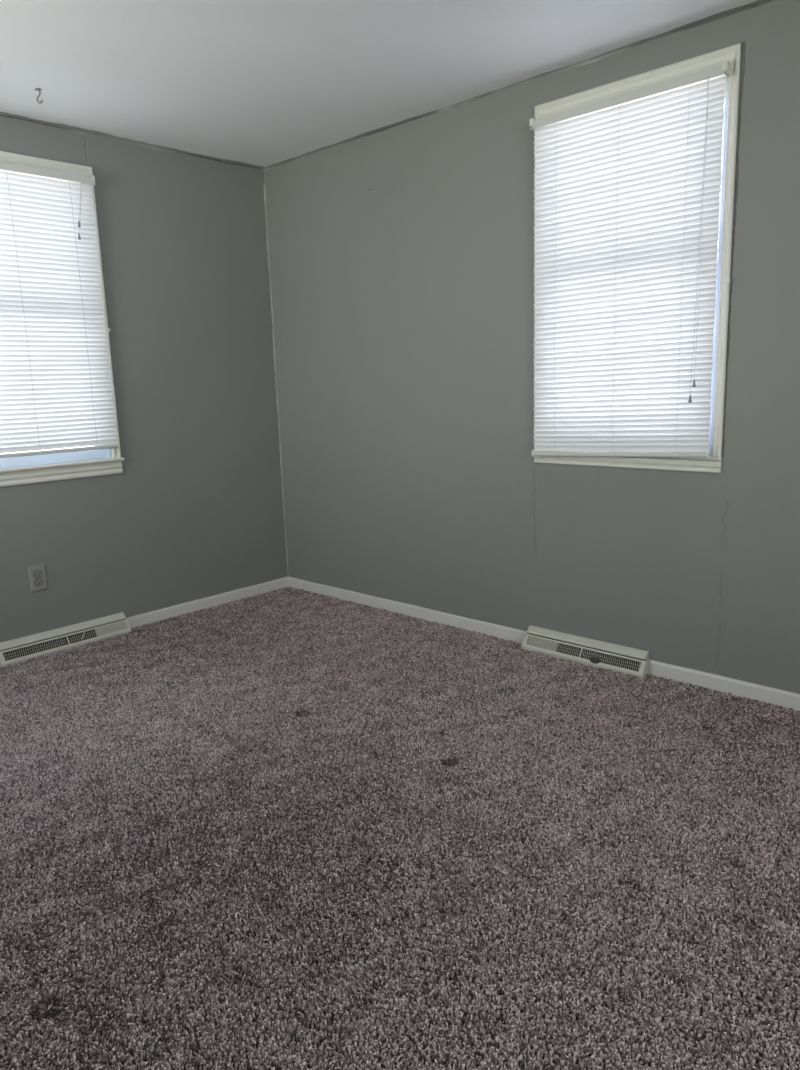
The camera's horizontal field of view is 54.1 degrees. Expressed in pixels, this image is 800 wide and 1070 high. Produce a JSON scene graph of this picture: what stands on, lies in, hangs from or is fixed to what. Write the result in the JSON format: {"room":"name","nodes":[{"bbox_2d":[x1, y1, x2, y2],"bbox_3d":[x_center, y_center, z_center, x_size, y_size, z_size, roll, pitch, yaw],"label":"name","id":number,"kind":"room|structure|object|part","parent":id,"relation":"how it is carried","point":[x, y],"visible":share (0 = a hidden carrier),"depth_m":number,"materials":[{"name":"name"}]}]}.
{"room":"empty bedroom","nodes":[
{"label":"empty bedroom","id":0,"kind":"room"},
{"bbox_2d":[0,116,287,642],"bbox_3d":[-1.890,-0.602,3.494,0.140,2.412,3.540,9,15,42],"label":"wall","id":1,"kind":"structure","parent":0,"point":[194,511],"depth_m":4.09,"materials":[{"name":"grey paint"}]},
{"bbox_2d":[28,564,47,591],"bbox_3d":[-1.711,0.204,3.706,0.012,0.124,0.079,9,15,42],"label":"wall outlet","id":2,"kind":"object","parent":1,"relation":"attached to","point":[37,573],"visible":1,"depth_m":3.70,"materials":[{"name":"plastic"}]},
{"bbox_2d":[33,571,41,577],"bbox_3d":[-1.709,0.186,3.700,0.001,0.032,0.041,9,15,42],"label":"receptacle","id":3,"kind":"object","parent":2,"relation":"attached to","point":[36,574],"depth_m":3.70,"materials":[{"name":"white plastic"}]},
{"bbox_2d":[34,579,42,585],"bbox_3d":[-1.708,0.224,3.708,0.001,0.032,0.041,9,15,42],"label":"receptacle","id":4,"kind":"object","parent":2,"relation":"attached to","point":[37,582],"depth_m":3.70,"materials":[{"name":"white plastic"}]},
{"bbox_2d":[0,151,124,486],"bbox_3d":[-1.758,-0.961,3.576,0.203,1.440,0.829,9,15,42],"label":"window","id":5,"kind":"structure","parent":1,"relation":"in","point":[90,463],"depth_m":3.71,"materials":[{"name":"beige paint"}]},
{"bbox_3d":[-1.737,-0.662,3.624,0.026,0.679,0.713,9,15,42],"label":"sash","id":6,"kind":"part","parent":5,"relation":"part of","materials":[{"name":"white plastic"}]},
{"bbox_2d":[0,161,119,457],"bbox_3d":[-1.694,-0.989,3.482,0.043,1.268,0.833,9,15,42],"label":"window blind","id":7,"kind":"object","parent":5,"relation":"attached to","point":[56,388],"visible":1,"depth_m":3.58,"materials":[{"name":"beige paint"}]},
{"bbox_3d":[-1.682,-0.972,3.500,0.026,1.224,0.002,9,15,43],"label":"ladder cord","id":8,"kind":"part","parent":7,"relation":"part of","materials":[{"name":"white fabric"}]},
{"bbox_3d":[-1.715,-1.584,3.366,0.028,0.033,0.813,9,15,42],"label":"head rail","id":9,"kind":"part","parent":7,"relation":"part of","materials":[{"name":"white plastic"}]},
{"bbox_3d":[-1.675,-0.377,3.603,0.024,0.020,0.805,9,15,42],"label":"rail","id":10,"kind":"part","parent":7,"relation":"part of","materials":[{"name":"white plastic"}]},
{"bbox_3d":[-1.495,-1.017,3.696,0.026,1.224,0.002,9,15,42],"label":"ladder cord","id":11,"kind":"part","parent":7,"relation":"part of","materials":[{"name":"white fabric"}]},
{"bbox_2d":[0,112,265,168],"bbox_3d":[-1.874,-1.761,3.186,0.045,0.020,3.300,9,15,42],"label":"trim","id":12,"kind":"structure","parent":1,"relation":"attached to","point":[75,129],"depth_m":3.76,"materials":[{"name":"grey paint"}]},
{"bbox_2d":[127,577,287,627],"bbox_3d":[-1.054,0.378,4.444,0.012,0.071,1.085,9,15,42],"label":"baseboard","id":13,"kind":"structure","parent":1,"relation":"attached to","point":[139,620],"depth_m":4.40,"materials":[{"name":"white paint"}]},
{"bbox_2d":[264,184,288,575],"bbox_3d":[-0.725,-0.854,4.602,0.010,2.260,0.010,9,15,42],"label":"trim","id":14,"kind":"structure","parent":1,"relation":"attached to","point":[274,358],"depth_m":4.58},
{"bbox_2d":[0,0,757,166],"bbox_3d":[0.263,-1.494,1.127,6.280,0.120,3.680,9,15,42],"label":"ceiling","id":15,"kind":"structure","parent":0,"point":[264,83],"depth_m":2.89,"materials":[{"name":"white paint"}]},
{"bbox_2d":[35,88,42,103],"bbox_3d":[-1.436,-1.744,3.116,0.023,0.054,0.023,9,15,42],"label":"ceiling hook","id":16,"kind":"object","parent":15,"relation":"attached to","point":[36,89],"visible":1,"depth_m":3.11,"materials":[{"name":"metal"}]},
{"bbox_2d":[0,606,799,1069],"bbox_3d":[0.342,0.979,1.616,6.280,0.100,3.680,9,15,42],"label":"floor","id":17,"kind":"structure","parent":0,"point":[49,1010],"depth_m":1.65,"materials":[{"name":"grey carpet"}]},
{"bbox_2d":[0,612,131,667],"bbox_3d":[-1.621,0.501,3.810,0.068,0.102,0.638,9,15,42],"label":"floor vent","id":18,"kind":"object","parent":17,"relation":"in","point":[18,650],"visible":1,"depth_m":3.79,"materials":[{"name":"beige metal"}]},
{"bbox_3d":[-1.672,0.526,3.741,0.023,0.036,0.164,9,15,42],"label":"damper blade","id":19,"kind":"part","parent":18,"relation":"part of","materials":[{"name":"beige metal"}]},
{"bbox_2d":[0,612,125,650],"bbox_3d":[-1.634,0.468,3.815,0.036,0.038,0.626,9,15,42],"label":"hood","id":20,"kind":"object","parent":18,"relation":"attached to","point":[58,635],"depth_m":3.80,"materials":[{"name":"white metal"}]},
{"bbox_2d":[4,622,125,660],"bbox_3d":[-1.610,0.510,3.802,0.023,0.036,0.598,9,15,42],"label":"grille","id":21,"kind":"object","parent":18,"relation":"attached to","point":[49,646],"depth_m":3.79,"materials":[{"name":"metal"}]},
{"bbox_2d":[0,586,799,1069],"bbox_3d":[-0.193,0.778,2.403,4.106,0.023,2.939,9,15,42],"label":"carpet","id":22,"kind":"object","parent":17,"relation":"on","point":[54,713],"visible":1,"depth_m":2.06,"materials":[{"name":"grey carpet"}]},
{"bbox_2d":[522,625,649,678],"bbox_3d":[0.793,0.502,3.411,0.590,0.102,0.072,9,15,42],"label":"floor vent","id":23,"kind":"object","parent":17,"relation":"in","point":[616,658],"visible":1,"depth_m":3.38,"materials":[{"name":"beige metal"}]},
{"bbox_2d":[527,637,639,671],"bbox_3d":[0.785,0.512,3.404,0.550,0.036,0.023,9,15,42],"label":"grille","id":24,"kind":"object","parent":23,"relation":"attached to","point":[592,657],"depth_m":3.39,"materials":[{"name":"metal"}]},
{"bbox_2d":[527,625,648,659],"bbox_3d":[0.805,0.468,3.418,0.578,0.038,0.036,9,15,42],"label":"hood","id":25,"kind":"object","parent":23,"relation":"attached to","point":[602,649],"depth_m":3.40,"materials":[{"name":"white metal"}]},
{"bbox_3d":[0.831,0.535,3.346,0.047,0.025,0.019,9,15,42],"label":"lever","id":26,"kind":"part","parent":23,"relation":"part of","materials":[{"name":"grey metal"}]},
{"bbox_3d":[0.844,0.522,3.353,0.144,0.036,0.023,9,15,42],"label":"damper blade","id":27,"kind":"part","parent":23,"relation":"part of","materials":[{"name":"beige metal"}]},
{"bbox_3d":[1.009,0.549,3.217,0.003,0.072,0.068,9,15,42],"label":"plate","id":28,"kind":"part","parent":23,"relation":"part of","materials":[{"name":"white metal"}]},
{"bbox_2d":[263,0,799,693],"bbox_3d":[1.512,-0.541,2.633,6.000,2.412,0.140,9,15,42],"label":"wall","id":29,"kind":"structure","parent":0,"point":[403,306],"depth_m":3.50,"materials":[{"name":"grey paint"}]},
{"bbox_2d":[288,577,526,643],"bbox_3d":[-0.037,0.389,4.224,1.773,0.071,0.012,9,15,42],"label":"baseboard","id":30,"kind":"structure","parent":29,"relation":"attached to","point":[503,632],"depth_m":4.11,"materials":[{"name":"white paint"}]},
{"bbox_2d":[262,0,773,170],"bbox_3d":[1.380,-1.708,2.374,5.900,0.014,0.028,9,15,42],"label":"trim","id":31,"kind":"structure","parent":29,"relation":"attached to","point":[601,56],"depth_m":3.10,"materials":[{"name":"grey paint"}]},
{"bbox_2d":[532,41,745,472],"bbox_3d":[0.926,-0.998,3.094,0.834,1.450,0.194,9,15,42],"label":"window","id":32,"kind":"structure","parent":29,"relation":"in","point":[733,92],"depth_m":2.82,"materials":[{"name":"beige paint"}]},
{"bbox_2d":[529,61,731,457],"bbox_3d":[0.839,-0.970,3.027,0.791,1.361,0.043,9,15,42],"label":"window blind","id":33,"kind":"object","parent":32,"relation":"attached to","point":[627,185],"visible":1,"depth_m":2.99,"materials":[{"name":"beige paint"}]},
{"bbox_3d":[0.643,-0.982,3.215,0.002,1.314,0.026,9,15,43],"label":"ladder cord","id":34,"kind":"part","parent":33,"relation":"part of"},
{"bbox_3d":[0.840,-0.957,3.032,0.026,1.305,0.002,-13,15,-43],"label":"ladder cord","id":35,"kind":"part","parent":33,"relation":"part of","materials":[{"name":"white fabric"}]},
{"bbox_3d":[0.861,-0.325,3.155,0.763,0.044,0.024,9,15,42],"label":"rail","id":36,"kind":"part","parent":33,"relation":"part of","materials":[{"name":"white plastic"}]},
{"bbox_3d":[0.821,-1.611,2.902,0.771,0.033,0.028,9,15,42],"label":"head rail","id":37,"kind":"part","parent":33,"relation":"part of","materials":[{"name":"white plastic"}]},
{"bbox_3d":[1.033,-0.932,2.852,0.026,1.296,0.002,-12,15,-42],"label":"ladder cord","id":38,"kind":"part","parent":33,"relation":"part of","materials":[{"name":"white fabric"}]},
{"bbox_3d":[1.059,-1.037,2.780,0.020,1.063,0.002,7,15,39],"label":"lift cord","id":39,"kind":"part","parent":33,"relation":"part of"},
{"bbox_3d":[1.064,-1.063,2.769,0.010,1.008,0.002,9,15,42],"label":"lift cord","id":40,"kind":"part","parent":33,"relation":"part of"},
{"bbox_3d":[0.919,-0.686,3.144,0.722,0.703,0.026,9,15,42],"label":"sash","id":41,"kind":"part","parent":32,"relation":"part of","materials":[{"name":"white plastic"}]},
{"bbox_3d":[0.920,-1.317,3.042,0.722,0.645,0.026,9,15,42],"label":"sash","id":42,"kind":"part","parent":32,"relation":"part of","materials":[{"name":"white plastic"}]},
{"bbox_2d":[649,660,799,710],"bbox_3d":[2.358,0.749,2.008,3.638,0.071,0.012,9,15,42],"label":"baseboard","id":43,"kind":"structure","parent":29,"relation":"attached to","point":[736,687],"depth_m":3.02,"materials":[{"name":"white paint"}]}
]}

